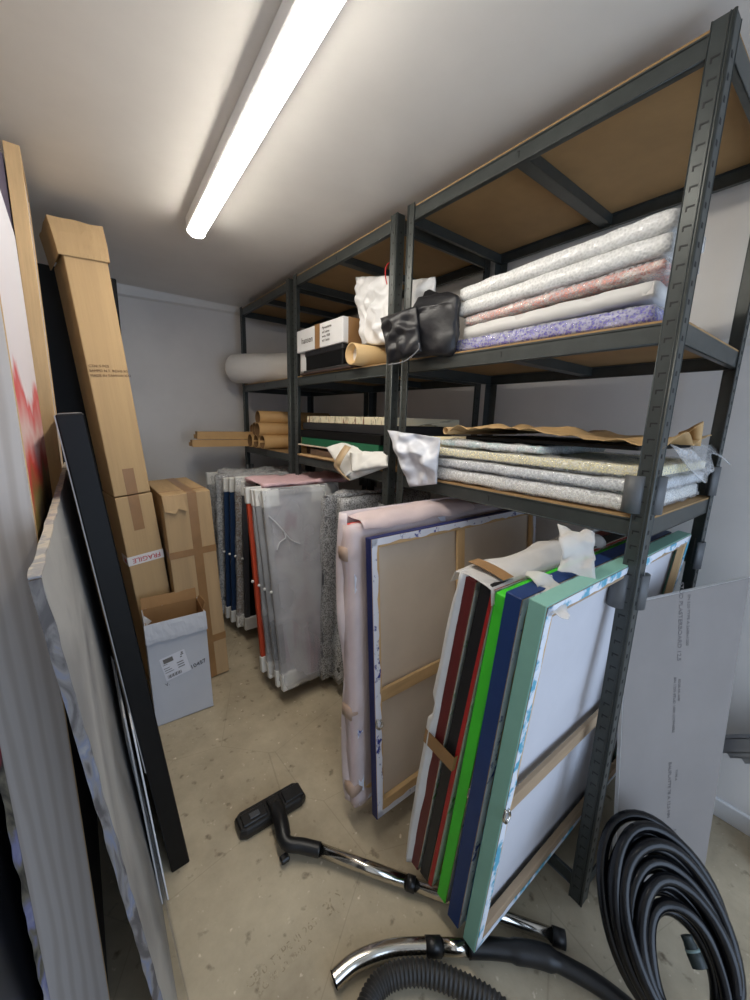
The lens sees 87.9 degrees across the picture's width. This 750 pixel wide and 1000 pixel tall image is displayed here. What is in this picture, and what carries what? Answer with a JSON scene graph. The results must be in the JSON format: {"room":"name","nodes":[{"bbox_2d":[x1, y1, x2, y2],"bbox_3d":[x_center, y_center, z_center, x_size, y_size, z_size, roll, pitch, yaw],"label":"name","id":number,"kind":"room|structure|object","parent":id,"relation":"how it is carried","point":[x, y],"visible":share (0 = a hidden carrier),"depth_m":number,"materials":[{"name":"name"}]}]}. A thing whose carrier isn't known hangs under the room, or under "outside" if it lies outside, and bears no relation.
{"room":"art storage room","nodes":[
{"label":"art storage room","id":0,"kind":"room"},
{"bbox_2d":[118,296,306,488],"bbox_3d":[-1.391,-0.350,2.984,2.040,2.200,0.100,-7,14,-37],"label":"wall","id":1,"kind":"structure","parent":0,"point":[176,356],"depth_m":2.85,"materials":[{"name":"white paint"}]},
{"bbox_2d":[117,283,239,314],"bbox_3d":[-1.363,-1.371,2.695,1.940,0.085,0.025,-7,14,-37],"label":"trim","id":2,"kind":"structure","parent":1,"relation":"attached to","point":[123,290],"depth_m":2.66,"materials":[{"name":"paint"}]},
{"bbox_2d":[240,481,260,629],"bbox_3d":[-0.597,0.328,2.483,0.518,0.950,0.068,-7,14,-37],"label":"framed picture","id":3,"kind":"object","parent":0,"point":[250,619],"visible":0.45,"depth_m":2.36},
{"bbox_2d":[234,472,305,626],"bbox_3d":[-0.641,0.312,2.493,0.519,0.977,0.122,-7,14,-37],"label":"framed picture","id":4,"kind":"object","parent":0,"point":[237,480],"visible":0.25,"depth_m":2.35,"materials":[{"name":"white"}]},
{"bbox_2d":[242,549,243,613],"bbox_3d":[-0.636,0.313,2.493,0.448,0.916,0.004,-7,19,-37],"label":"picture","id":5,"kind":"object","parent":4,"relation":"attached to","point":[242,549],"depth_m":2.43},
{"bbox_2d":[235,474,284,615],"bbox_3d":[-0.637,0.313,2.495,0.500,0.968,0.020,-7,19,-37],"label":"picture frame","id":6,"kind":"object","parent":4,"relation":"attached to","point":[239,551],"depth_m":2.33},
{"bbox_2d":[0,0,749,307],"bbox_3d":[0.105,-1.076,0.986,2.340,0.100,4.760,-7,14,-37],"label":"ceiling","id":7,"kind":"structure","parent":0,"point":[118,112],"depth_m":1.02,"materials":[{"name":"paint"}]},
{"bbox_2d":[185,0,345,239],"bbox_3d":[-0.309,-1.004,1.012,0.077,0.075,1.580,-6,14,-34],"label":"ceiling light","id":8,"kind":"object","parent":7,"relation":"attached to","point":[298,27],"visible":1,"depth_m":0.92,"materials":[{"name":"white plastic"}]},
{"bbox_2d":[97,613,749,999],"bbox_3d":[0.192,1.211,1.248,2.340,0.080,5.260,-7,14,-37],"label":"floor","id":9,"kind":"structure","parent":0,"point":[241,923],"depth_m":1.18,"materials":[{"name":"concrete"}]},
{"bbox_2d":[0,152,21,281],"bbox_3d":[-1.249,-0.009,1.490,0.023,2.133,0.360,-7,14,-37],"label":"canvas panel","id":10,"kind":"object","parent":9,"relation":"on","point":[4,189],"visible":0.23,"depth_m":1.17,"materials":[{"name":"white fabric"}]},
{"bbox_2d":[0,792,43,999],"bbox_3d":[-0.571,0.666,0.489,0.086,1.250,1.050,-7,14,-37],"label":"panel","id":11,"kind":"object","parent":9,"relation":"on","point":[19,980],"visible":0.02,"depth_m":0.82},
{"bbox_2d":[2,140,62,496],"bbox_3d":[-1.212,-0.025,1.496,0.040,2.163,0.350,-7,14,-37],"label":"wooden board","id":12,"kind":"object","parent":9,"relation":"on","point":[19,198],"visible":0.43,"depth_m":1.24,"materials":[{"name":"brown wood"}]},
{"bbox_2d":[0,191,109,999],"bbox_3d":[-0.859,0.247,0.971,0.111,1.860,0.661,-7,15,-37],"label":"painting","id":13,"kind":"object","parent":9,"relation":"on","point":[52,822],"visible":0.94,"depth_m":0.78,"materials":[{"name":"grey fabric"}]},
{"bbox_2d":[37,263,121,490],"bbox_3d":[-1.507,-0.111,2.118,0.340,2.068,0.040,-7,14,-37],"label":"board","id":14,"kind":"object","parent":9,"relation":"on","point":[67,391],"visible":0.18,"depth_m":1.92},
{"bbox_2d":[27,462,177,999],"bbox_3d":[-0.775,0.552,1.136,0.126,1.204,1.317,-7,14,-36],"label":"painting","id":15,"kind":"object","parent":9,"relation":"on","point":[63,587],"visible":0.91,"depth_m":0.71,"materials":[{"name":"grey fabric"}]},
{"bbox_2d":[54,412,189,871],"bbox_3d":[-0.833,0.427,1.280,0.190,1.394,0.620,-7,14,-37],"label":"canvas","id":16,"kind":"object","parent":9,"relation":"on","point":[72,429],"visible":1,"depth_m":0.99},
{"bbox_2d":[102,491,169,680],"bbox_3d":[-1.188,0.452,2.016,0.271,1.030,0.236,13,16,43],"label":"cardboard box","id":17,"kind":"object","parent":9,"relation":"on","point":[132,517],"visible":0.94,"depth_m":1.87,"materials":[{"name":"brown cardboard"}]},
{"bbox_2d":[39,214,149,496],"bbox_3d":[-1.230,-0.575,1.730,0.267,1.110,0.259,-10,16,-44],"label":"cardboard box","id":18,"kind":"object","parent":17,"relation":"on","point":[79,250],"visible":1,"depth_m":1.64,"materials":[{"name":"brown cardboard"}]},
{"bbox_2d":[92,374,130,376],"bbox_3d":[-1.133,-0.534,1.669,0.001,0.010,0.146,12,20,43],"label":"print","id":19,"kind":"object","parent":18,"relation":"attached to","point":[92,374],"depth_m":1.66},
{"bbox_2d":[132,552,160,563],"bbox_3d":[-1.101,0.278,1.877,0.001,0.023,0.119,12,20,44],"label":"print","id":20,"kind":"object","parent":17,"relation":"attached to","point":[159,552],"depth_m":1.88},
{"bbox_2d":[113,659,162,903],"bbox_3d":[-0.714,0.833,1.167,0.042,0.643,0.300,-7,14,-37],"label":"board","id":21,"kind":"object","parent":9,"relation":"on","point":[119,689],"visible":1,"depth_m":1.06,"materials":[{"name":"white paper"}]},
{"bbox_2d":[124,693,168,899],"bbox_3d":[-0.703,0.852,1.181,0.044,0.600,0.300,-7,14,-37],"label":"board","id":22,"kind":"object","parent":9,"relation":"on","point":[124,693],"visible":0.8,"depth_m":1.05,"materials":[{"name":"white paper"}]},
{"bbox_2d":[140,587,212,725],"bbox_3d":[-0.950,0.740,1.867,0.256,0.548,0.222,-6,14,-34],"label":"open box","id":23,"kind":"object","parent":9,"relation":"on","point":[175,628],"visible":0.99,"depth_m":1.80,"materials":[{"name":"cardboard"}]},
{"bbox_2d":[163,651,184,678],"bbox_3d":[-0.909,0.751,1.769,0.090,0.100,0.001,-19,18,-31],"label":"print","id":24,"kind":"object","parent":23,"relation":"attached to","point":[174,661],"depth_m":1.77},
{"bbox_2d":[149,477,228,676],"bbox_3d":[-1.046,0.421,2.164,0.265,1.033,0.520,-7,14,-37],"label":"cardboard box","id":25,"kind":"object","parent":9,"relation":"on","point":[183,509],"visible":0.69,"depth_m":1.94,"materials":[{"name":"brown cardboard"}]},
{"bbox_2d":[240,278,368,490],"bbox_3d":[-0.530,-0.282,2.873,0.601,2.160,0.827,-7,14,-37],"label":"shelving unit","id":26,"kind":"object","parent":9,"relation":"on","point":[276,306],"visible":0.27,"depth_m":2.63,"materials":[{"name":"grey paint"}]},
{"bbox_2d":[189,439,248,446],"bbox_3d":[-0.914,-0.423,2.859,0.821,0.046,0.094,-7,14,-37],"label":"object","id":27,"kind":"object","parent":26,"relation":"on","point":[215,442],"visible":0.45,"depth_m":2.68,"materials":[{"name":"brown cardboard"}]},
{"bbox_2d":[194,431,252,438],"bbox_3d":[-0.905,-0.478,2.867,0.785,0.051,0.094,-7,14,-37],"label":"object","id":28,"kind":"object","parent":27,"relation":"on","point":[198,434],"visible":0.46,"depth_m":2.69,"materials":[{"name":"brown cardboard"}]},
{"bbox_2d":[228,477,236,621],"bbox_3d":[-0.697,0.308,2.547,0.518,0.959,0.120,-7,14,-37],"label":"framed picture","id":29,"kind":"object","parent":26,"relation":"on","point":[233,612],"visible":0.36,"depth_m":2.39},
{"bbox_2d":[229,492,235,610],"bbox_3d":[-0.693,0.307,2.550,0.500,0.954,0.018,-7,20,-37],"label":"picture frame","id":30,"kind":"object","parent":29,"relation":"attached to","point":[231,494],"depth_m":2.39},
{"bbox_2d":[237,472,288,475],"bbox_3d":[-0.660,-0.138,2.392,0.367,0.064,0.113,-7,14,-37],"label":"bubble wrap","id":31,"kind":"object","parent":29,"relation":"on","point":[267,472],"visible":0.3,"depth_m":2.39,"materials":[{"name":"white"}]},
{"bbox_2d":[206,469,276,571],"bbox_3d":[-0.930,0.253,2.846,0.509,0.939,0.121,-7,14,-37],"label":"framed picture","id":32,"kind":"object","parent":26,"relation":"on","point":[210,478],"visible":0.09,"depth_m":2.67,"materials":[{"name":"white"}]},
{"bbox_2d":[213,484,217,544],"bbox_3d":[-0.929,0.254,2.844,0.448,0.879,0.004,-7,9,-37],"label":"picture","id":33,"kind":"object","parent":32,"relation":"attached to","point":[214,496],"depth_m":2.68},
{"bbox_2d":[214,470,288,613],"bbox_3d":[-0.822,0.280,2.679,0.518,0.955,0.089,-8,15,-38],"label":"framed picture","id":34,"kind":"object","parent":26,"relation":"on","point":[219,501],"visible":0.09,"depth_m":2.50,"materials":[{"name":"white"}]},
{"bbox_2d":[221,481,224,564],"bbox_3d":[-0.816,0.283,2.673,0.448,0.890,0.004,-7,16,-37],"label":"picture","id":35,"kind":"object","parent":34,"relation":"attached to","point":[222,499],"depth_m":2.50},
{"bbox_2d":[248,434,257,446],"bbox_3d":[-0.665,-0.450,2.927,0.560,0.092,0.092,-7,14,-37],"label":"cardboard tube","id":36,"kind":"object","parent":26,"relation":"on","point":[251,440],"visible":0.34,"depth_m":2.77,"materials":[{"name":"brown cardboard"}]},
{"bbox_2d":[252,422,255,434],"bbox_3d":[-0.623,-0.524,2.892,0.560,0.092,0.092,-7,14,-37],"label":"cardboard tube","id":37,"kind":"object","parent":36,"relation":"on","point":[254,423],"visible":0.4,"depth_m":2.76,"materials":[{"name":"brown cardboard"}]},
{"bbox_2d":[255,411,329,423],"bbox_3d":[-0.588,-0.597,2.851,0.560,0.092,0.092,-7,14,-37],"label":"cardboard tube","id":38,"kind":"object","parent":37,"relation":"on","point":[260,416],"visible":0.43,"depth_m":2.73,"materials":[{"name":"brown cardboard"}]},
{"bbox_2d":[222,473,288,617],"bbox_3d":[-0.752,0.300,2.601,0.518,0.949,0.111,-7,14,-37],"label":"framed picture","id":39,"kind":"object","parent":26,"relation":"on","point":[226,551],"visible":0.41,"depth_m":2.44},
{"bbox_2d":[223,492,230,606],"bbox_3d":[-0.748,0.300,2.604,0.500,0.943,0.020,-7,20,-37],"label":"picture frame","id":40,"kind":"object","parent":39,"relation":"attached to","point":[225,494],"depth_m":2.44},
{"bbox_2d":[218,465,306,476],"bbox_3d":[-0.757,-0.183,2.628,0.499,0.067,0.362,-7,14,-37],"label":"bubble wrap","id":41,"kind":"object","parent":39,"relation":"on","point":[286,468],"visible":0.41,"depth_m":2.64,"materials":[{"name":"white"}]},
{"bbox_2d":[254,435,264,447],"bbox_3d":[-0.604,-0.435,2.865,0.560,0.092,0.092,-7,14,-37],"label":"cardboard tube","id":42,"kind":"object","parent":26,"relation":"on","point":[256,443],"visible":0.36,"depth_m":2.70,"materials":[{"name":"brown cardboard"}]},
{"bbox_2d":[255,423,308,435],"bbox_3d":[-0.580,-0.507,2.814,0.560,0.092,0.092,-7,14,-37],"label":"cardboard tube","id":43,"kind":"object","parent":42,"relation":"on","point":[260,428],"visible":0.38,"depth_m":2.68,"materials":[{"name":"brown cardboard"}]},
{"bbox_2d":[225,353,302,383],"bbox_3d":[-0.706,-0.920,2.723,0.720,0.206,0.206,5,12,15],"label":"roll","id":44,"kind":"object","parent":26,"relation":"on","point":[249,368],"visible":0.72,"depth_m":2.67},
{"bbox_2d":[260,435,306,448],"bbox_3d":[-0.543,-0.421,2.804,0.560,0.092,0.092,-7,14,-37],"label":"cardboard tube","id":45,"kind":"object","parent":26,"relation":"on","point":[271,441],"visible":0.46,"depth_m":2.66,"materials":[{"name":"brown cardboard"}]},
{"bbox_2d":[293,212,490,506],"bbox_3d":[0.015,-0.127,2.184,0.601,2.160,0.899,-7,14,-37],"label":"shelving unit","id":46,"kind":"object","parent":9,"relation":"on","point":[335,276],"visible":0.37,"depth_m":1.86,"materials":[{"name":"grey paint"}]},
{"bbox_2d":[253,484,319,686],"bbox_3d":[-0.402,0.422,2.032,0.378,0.966,0.252,-7,14,-37],"label":"framed picture","id":47,"kind":"object","parent":46,"relation":"on","point":[256,493],"visible":0.23,"depth_m":1.93,"materials":[{"name":"plastic"}]},
{"bbox_2d":[256,486,305,669],"bbox_3d":[-0.398,0.422,2.035,0.360,0.978,0.020,-7,1,-37],"label":"picture frame","id":48,"kind":"object","parent":47,"relation":"attached to","point":[259,510],"depth_m":1.93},
{"bbox_2d":[244,482,330,672],"bbox_3d":[-0.432,0.395,2.156,0.518,0.966,0.182,-7,14,-37],"label":"framed picture","id":49,"kind":"object","parent":46,"relation":"on","point":[263,658],"visible":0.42,"depth_m":2.01,"materials":[{"name":"orange paint"}]},
{"bbox_2d":[245,470,348,488],"bbox_3d":[-0.442,-0.123,2.272,0.572,0.048,0.317,-7,14,-37],"label":"sheet","id":50,"kind":"object","parent":49,"relation":"on","point":[308,478],"visible":0.94,"depth_m":2.21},
{"bbox_2d":[260,485,325,691],"bbox_3d":[-0.366,0.429,1.986,0.358,0.973,0.227,-7,14,-37],"label":"canvas","id":51,"kind":"object","parent":46,"relation":"on","point":[293,518],"visible":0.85,"depth_m":1.96,"materials":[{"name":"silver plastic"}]},
{"bbox_2d":[250,482,338,678],"bbox_3d":[-0.386,0.406,2.115,0.518,0.964,0.193,-7,14,-37],"label":"framed picture","id":52,"kind":"object","parent":46,"relation":"on","point":[332,487],"visible":0.2,"depth_m":1.98,"materials":[{"name":"grey metal"}]},
{"bbox_2d":[300,366,357,375],"bbox_3d":[-0.078,-0.677,2.110,0.472,0.008,0.500,-7,14,-37],"label":"framed board","id":53,"kind":"object","parent":46,"relation":"on","point":[345,367],"visible":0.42,"depth_m":1.92,"materials":[{"name":"black wood"}]},
{"bbox_2d":[301,353,306,372],"bbox_3d":[-0.361,-0.774,2.210,0.100,0.097,0.065,-7,14,-37],"label":"block","id":54,"kind":"object","parent":53,"relation":"on","point":[303,358],"visible":0.24,"depth_m":2.18,"materials":[{"name":"white paper"}]},
{"bbox_2d":[304,364,361,372],"bbox_3d":[-0.076,-0.690,2.115,0.460,0.013,0.450,-7,14,-37],"label":"framed board","id":55,"kind":"object","parent":53,"relation":"on","point":[342,365],"visible":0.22,"depth_m":1.94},
{"bbox_2d":[305,343,347,369],"bbox_3d":[-0.101,-0.749,2.121,0.428,0.098,0.378,-7,14,-37],"label":"storage box","id":56,"kind":"object","parent":55,"relation":"on","point":[334,355],"visible":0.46,"depth_m":1.96,"materials":[{"name":"black paint"}]},
{"bbox_2d":[297,316,384,353],"bbox_3d":[-0.135,-0.859,2.114,0.403,0.119,0.472,-7,14,-37],"label":"carton","id":57,"kind":"object","parent":56,"relation":"on","point":[343,329],"visible":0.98,"depth_m":1.91,"materials":[{"name":"white cardboard"}]},
{"bbox_2d":[297,453,397,467],"bbox_3d":[-0.021,-0.228,2.146,0.508,0.008,0.770,-7,14,-37],"label":"wooden panel","id":58,"kind":"object","parent":46,"relation":"on","point":[302,454],"visible":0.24,"depth_m":2.13,"materials":[{"name":"brown wood"}]},
{"bbox_2d":[307,446,323,453],"bbox_3d":[-0.239,-0.316,2.398,0.370,0.048,0.075,-7,14,-37],"label":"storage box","id":59,"kind":"object","parent":58,"relation":"on","point":[309,448],"visible":0.16,"depth_m":2.29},
{"bbox_2d":[311,449,397,458],"bbox_3d":[-0.103,-0.263,2.197,0.370,0.030,0.400,-7,14,-37],"label":"pad","id":60,"kind":"object","parent":58,"relation":"on","point":[320,452],"visible":0.24,"depth_m":2.15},
{"bbox_2d":[298,443,326,448],"bbox_3d":[-0.021,-0.286,2.140,0.504,0.008,0.760,-7,14,-37],"label":"wooden panel","id":61,"kind":"object","parent":60,"relation":"on","point":[298,443],"visible":0.18,"depth_m":2.15,"materials":[{"name":"beige wood"}]},
{"bbox_2d":[301,437,383,451],"bbox_3d":[-0.023,-0.304,2.108,0.462,0.038,0.720,-7,14,-37],"label":"folder","id":62,"kind":"object","parent":61,"relation":"on","point":[304,440],"visible":0.38,"depth_m":1.96,"materials":[{"name":"green"}]},
{"bbox_2d":[301,429,451,444],"bbox_3d":[-0.021,-0.345,2.100,0.460,0.042,0.740,-7,14,-37],"label":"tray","id":63,"kind":"object","parent":62,"relation":"on","point":[376,439],"visible":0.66,"depth_m":1.89,"materials":[{"name":"black plastic"}]},
{"bbox_2d":[303,422,454,434],"bbox_3d":[-0.009,-0.386,2.094,0.440,0.038,0.770,-7,14,-37],"label":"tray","id":64,"kind":"object","parent":63,"relation":"on","point":[353,428],"visible":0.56,"depth_m":1.84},
{"bbox_2d":[307,416,458,426],"bbox_3d":[0.013,-0.418,2.060,0.440,0.035,0.740,-7,14,-37],"label":"board","id":65,"kind":"object","parent":64,"relation":"on","point":[315,419],"visible":0.74,"depth_m":1.82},
{"bbox_2d":[326,443,387,480],"bbox_3d":[-0.093,-0.172,1.778,0.177,0.160,0.433,-7,14,-37],"label":"parcel","id":66,"kind":"object","parent":46,"relation":"on","point":[353,462],"visible":0.99,"depth_m":1.72,"materials":[{"name":"white paper"}]},
{"bbox_2d":[320,487,406,678],"bbox_3d":[-0.039,0.421,2.063,0.565,0.969,0.055,-7,16,-37],"label":"framed picture","id":67,"kind":"object","parent":46,"relation":"on","point":[329,538],"visible":0.25,"depth_m":1.90,"materials":[{"name":"plastic"}]},
{"bbox_2d":[328,501,337,670],"bbox_3d":[-0.035,0.422,2.060,0.498,0.906,0.004,-7,16,-37],"label":"picture","id":68,"kind":"object","parent":67,"relation":"attached to","point":[332,505],"depth_m":1.90},
{"bbox_2d":[334,489,372,495],"bbox_3d":[-0.102,-0.023,1.925,0.202,0.067,0.102,-7,14,-37],"label":"bubble wrap","id":69,"kind":"object","parent":67,"relation":"on","point":[345,490],"visible":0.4,"depth_m":1.90,"materials":[{"name":"white"}]},
{"bbox_2d":[354,276,388,344],"bbox_3d":[0.000,-0.854,1.736,0.112,0.359,0.373,-4,13,-25],"label":"plastic bag","id":70,"kind":"object","parent":46,"relation":"on","point":[372,292],"visible":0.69,"depth_m":1.70,"materials":[{"name":"white plastic"}]},
{"bbox_2d":[345,342,413,365],"bbox_3d":[0.034,-0.656,1.802,0.350,0.092,0.092,-7,14,-37],"label":"cardboard tube","id":71,"kind":"object","parent":46,"relation":"on","point":[357,354],"visible":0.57,"depth_m":1.72,"materials":[{"name":"beige cardboard"}]},
{"bbox_2d":[332,488,430,684],"bbox_3d":[0.041,0.430,2.045,0.565,0.967,0.082,-7,16,-37],"label":"framed picture","id":72,"kind":"object","parent":46,"relation":"on","point":[370,500],"visible":0.11,"depth_m":1.92,"materials":[{"name":"white"}]},
{"bbox_2d":[234,783,566,950],"bbox_3d":[0.017,1.132,1.198,1.034,0.078,0.242,7,13,26],"label":"wand","id":73,"kind":"object","parent":9,"relation":"on","point":[274,809],"visible":0.98,"depth_m":1.23,"materials":[{"name":"black plastic"}]},
{"bbox_2d":[357,956,505,999],"bbox_3d":[0.182,1.208,0.887,0.462,0.064,0.202,5,12,14],"label":"corrugated hose","id":74,"kind":"object","parent":9,"relation":"on","point":[392,976],"visible":1,"depth_m":0.95,"materials":[{"name":"black plastic"}]},
{"bbox_2d":[330,934,632,999],"bbox_3d":[0.306,1.198,0.969,0.827,0.052,0.198,4,12,11],"label":"hose","id":75,"kind":"object","parent":9,"relation":"on","point":[518,951],"visible":0.94,"depth_m":1.00,"materials":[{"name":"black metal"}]},
{"bbox_2d":[396,6,749,906],"bbox_3d":[0.592,0.038,1.455,0.601,2.160,0.927,-7,14,-37],"label":"shelving unit","id":76,"kind":"object","parent":9,"relation":"on","point":[676,131],"visible":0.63,"depth_m":1.09,"materials":[{"name":"grey paint"}]},
{"bbox_2d":[336,497,455,800],"bbox_3d":[0.262,0.501,1.576,0.959,1.022,0.127,-7,14,-37],"label":"painting","id":77,"kind":"object","parent":76,"relation":"on","point":[344,519],"visible":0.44,"depth_m":1.27,"materials":[{"name":"pink fabric"}]},
{"bbox_2d":[349,498,476,528],"bbox_3d":[0.145,0.037,1.416,0.550,0.050,0.131,-7,14,-37],"label":"sheet","id":78,"kind":"object","parent":77,"relation":"on","point":[386,517],"visible":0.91,"depth_m":1.35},
{"bbox_2d":[388,430,440,486],"bbox_3d":[0.143,-0.151,1.469,0.242,0.214,0.090,12,16,42],"label":"bag","id":79,"kind":"object","parent":76,"relation":"on","point":[418,455],"visible":1,"depth_m":1.45,"materials":[{"name":"white plastic"}]},
{"bbox_2d":[380,289,460,365],"bbox_3d":[0.157,-0.630,1.399,0.311,0.282,0.187,5,12,16],"label":"fabric bag","id":80,"kind":"object","parent":76,"relation":"on","point":[431,327],"visible":1,"depth_m":1.35,"materials":[{"name":"black fabric"}]},
{"bbox_2d":[338,502,505,807],"bbox_3d":[0.281,0.524,1.561,0.965,1.005,0.128,-7,14,-37],"label":"painting","id":81,"kind":"object","parent":76,"relation":"on","point":[352,550],"visible":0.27,"depth_m":1.28,"materials":[{"name":"fabric"}]},
{"bbox_2d":[411,277,435,307],"bbox_3d":[0.187,-0.743,1.530,0.102,0.280,0.208,-7,14,-37],"label":"plastic bag","id":82,"kind":"object","parent":76,"relation":"on","point":[419,286],"visible":0.22,"depth_m":1.50,"materials":[{"name":"white plastic"}]},
{"bbox_2d":[365,510,535,819],"bbox_3d":[0.352,0.545,1.519,0.922,0.959,0.104,-7,14,-37],"label":"painting","id":83,"kind":"object","parent":76,"relation":"on","point":[410,591],"visible":0.55,"depth_m":1.35,"materials":[{"name":"beige fabric"}]},
{"bbox_2d":[465,710,507,920],"bbox_3d":[0.621,0.621,1.172,0.860,0.960,0.097,-7,14,-37],"label":"painting","id":84,"kind":"object","parent":76,"relation":"on","point":[507,710],"visible":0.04,"depth_m":0.98,"materials":[{"name":"blue paint"}]},
{"bbox_2d":[406,529,612,869],"bbox_3d":[0.528,0.581,1.276,0.916,0.992,0.219,-7,14,-37],"label":"painting","id":85,"kind":"object","parent":76,"relation":"on","point":[542,556],"visible":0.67,"depth_m":0.98,"materials":[{"name":"white fabric"}]},
{"bbox_2d":[420,533,626,881],"bbox_3d":[0.549,0.598,1.265,0.900,0.964,0.155,-7,14,-37],"label":"painting","id":86,"kind":"object","parent":76,"relation":"on","point":[483,598],"visible":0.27,"depth_m":0.96,"materials":[{"name":"black paint"}]},
{"bbox_2d":[428,537,626,886],"bbox_3d":[0.560,0.604,1.253,0.900,0.956,0.132,-7,14,-37],"label":"painting","id":87,"kind":"object","parent":76,"relation":"on","point":[440,847],"visible":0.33,"depth_m":0.99,"materials":[{"name":"red paint"}]},
{"bbox_2d":[437,540,625,902],"bbox_3d":[0.580,0.614,1.225,0.910,0.950,0.126,-7,14,-37],"label":"painting","id":88,"kind":"object","parent":76,"relation":"on","point":[445,886],"visible":0.15,"depth_m":0.95,"materials":[{"name":"green paint"}]},
{"bbox_2d":[447,531,671,928],"bbox_3d":[0.600,0.614,1.183,0.900,0.968,0.114,-7,14,-37],"label":"painting","id":89,"kind":"object","parent":76,"relation":"on","point":[516,602],"visible":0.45,"depth_m":0.89,"materials":[{"name":"blue paint"}]},
{"bbox_2d":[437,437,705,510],"bbox_3d":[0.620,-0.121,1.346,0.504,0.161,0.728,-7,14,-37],"label":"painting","id":90,"kind":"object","parent":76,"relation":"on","point":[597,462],"depth_m":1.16,"materials":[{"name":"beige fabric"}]},
{"bbox_2d":[432,436,465,447],"bbox_3d":[0.364,-0.234,1.592,0.445,0.052,0.052,-8,15,-39],"label":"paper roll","id":91,"kind":"object","parent":90,"relation":"on","point":[441,437],"visible":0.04,"depth_m":1.50,"materials":[{"name":"beige paper"}]},
{"bbox_2d":[466,435,690,450],"bbox_3d":[0.655,-0.196,1.296,0.430,0.013,0.540,-7,14,-37],"label":"portfolio","id":92,"kind":"object","parent":90,"relation":"on","point":[547,440],"visible":0.82,"depth_m":1.16,"materials":[{"name":"black"}]},
{"bbox_2d":[443,421,711,448],"bbox_3d":[0.615,-0.227,1.257,0.416,0.069,0.678,-7,14,-37],"label":"kraft paper","id":93,"kind":"object","parent":92,"relation":"on","point":[692,436],"visible":0.91,"depth_m":1.18,"materials":[{"name":"brown paper"}]},
{"bbox_2d":[463,524,690,951],"bbox_3d":[0.630,0.573,1.123,0.910,1.073,0.165,-7,14,-37],"label":"painting","id":94,"kind":"object","parent":76,"relation":"on","point":[539,787],"depth_m":0.97,"materials":[{"name":"white fabric"}]},
{"bbox_2d":[596,809,746,999],"bbox_3d":[0.713,1.032,0.957,0.310,0.325,0.317,-7,14,-37],"label":"coiled hose","id":95,"kind":"object","parent":9,"relation":"on","point":[630,911],"visible":1,"depth_m":0.94,"materials":[{"name":"black plastic"}]},
{"bbox_2d":[612,576,749,881],"bbox_3d":[0.938,0.719,1.190,0.461,0.953,0.135,-1,12,-14],"label":"board","id":96,"kind":"object","parent":9,"relation":"on","point":[674,712],"visible":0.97,"depth_m":1.18,"materials":[{"name":"cardboard"}]},
{"bbox_2d":[667,762,671,817],"bbox_3d":[0.899,0.887,1.188,0.013,0.180,0.001,-3,5,-13],"label":"print","id":97,"kind":"object","parent":96,"relation":"attached to","point":[670,762],"depth_m":1.19},
{"bbox_2d":[672,677,676,732],"bbox_3d":[0.899,0.616,1.168,0.009,0.173,0.001,-3,5,-13],"label":"print","id":98,"kind":"object","parent":96,"relation":"attached to","point":[675,677],"depth_m":1.17},
{"bbox_2d":[677,582,683,660],"bbox_3d":[0.903,0.361,1.150,0.016,0.239,0.001,-3,5,-13],"label":"print","id":99,"kind":"object","parent":96,"relation":"attached to","point":[682,582],"depth_m":1.15},
{"bbox_2d":[686,594,690,645],"bbox_3d":[0.932,0.358,1.157,0.010,0.156,0.001,-3,5,-13],"label":"print","id":100,"kind":"object","parent":96,"relation":"attached to","point":[689,594],"depth_m":1.16},
{"bbox_2d":[314,346,749,815],"bbox_3d":[0.848,-0.059,1.869,0.100,2.200,4.660,-7,14,-37],"label":"wall","id":101,"kind":"structure","parent":0,"point":[618,405],"depth_m":1.42,"materials":[{"name":"white paint"}]},
{"bbox_2d":[350,181,749,357],"bbox_3d":[0.584,-0.919,1.919,0.088,0.550,3.760,-7,14,-37],"label":"wall","id":102,"kind":"structure","parent":101,"relation":"attached to","point":[727,231],"depth_m":1.23,"materials":[{"name":"paint"}]},
{"bbox_2d":[713,796,749,836],"bbox_3d":[1.683,1.250,0.896,0.015,0.070,1.680,-7,14,-37],"label":"baseboard","id":103,"kind":"structure","parent":101,"relation":"attached to","point":[728,813],"depth_m":1.39,"materials":[{"name":"white wood"}]},
{"bbox_2d":[723,734,749,752],"bbox_3d":[1.256,0.782,1.250,0.030,0.222,0.263,-7,14,-37],"label":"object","id":104,"kind":"object","parent":101,"relation":"attached to","point":[733,743],"visible":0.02,"depth_m":1.30,"materials":[{"name":"metal"}]},
{"bbox_2d":[727,753,749,757],"bbox_3d":[1.287,0.787,1.230,0.030,0.222,0.263,-7,14,-37],"label":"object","id":105,"kind":"object","parent":104,"relation":"on","point":[731,755],"visible":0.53,"depth_m":1.30,"materials":[{"name":"metal"}]},
{"bbox_2d":[742,758,749,763],"bbox_3d":[1.318,0.791,1.211,0.030,0.222,0.263,-7,14,-37],"label":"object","id":106,"kind":"object","parent":105,"relation":"on","point":[745,760],"visible":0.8,"depth_m":1.30,"materials":[{"name":"metal"}]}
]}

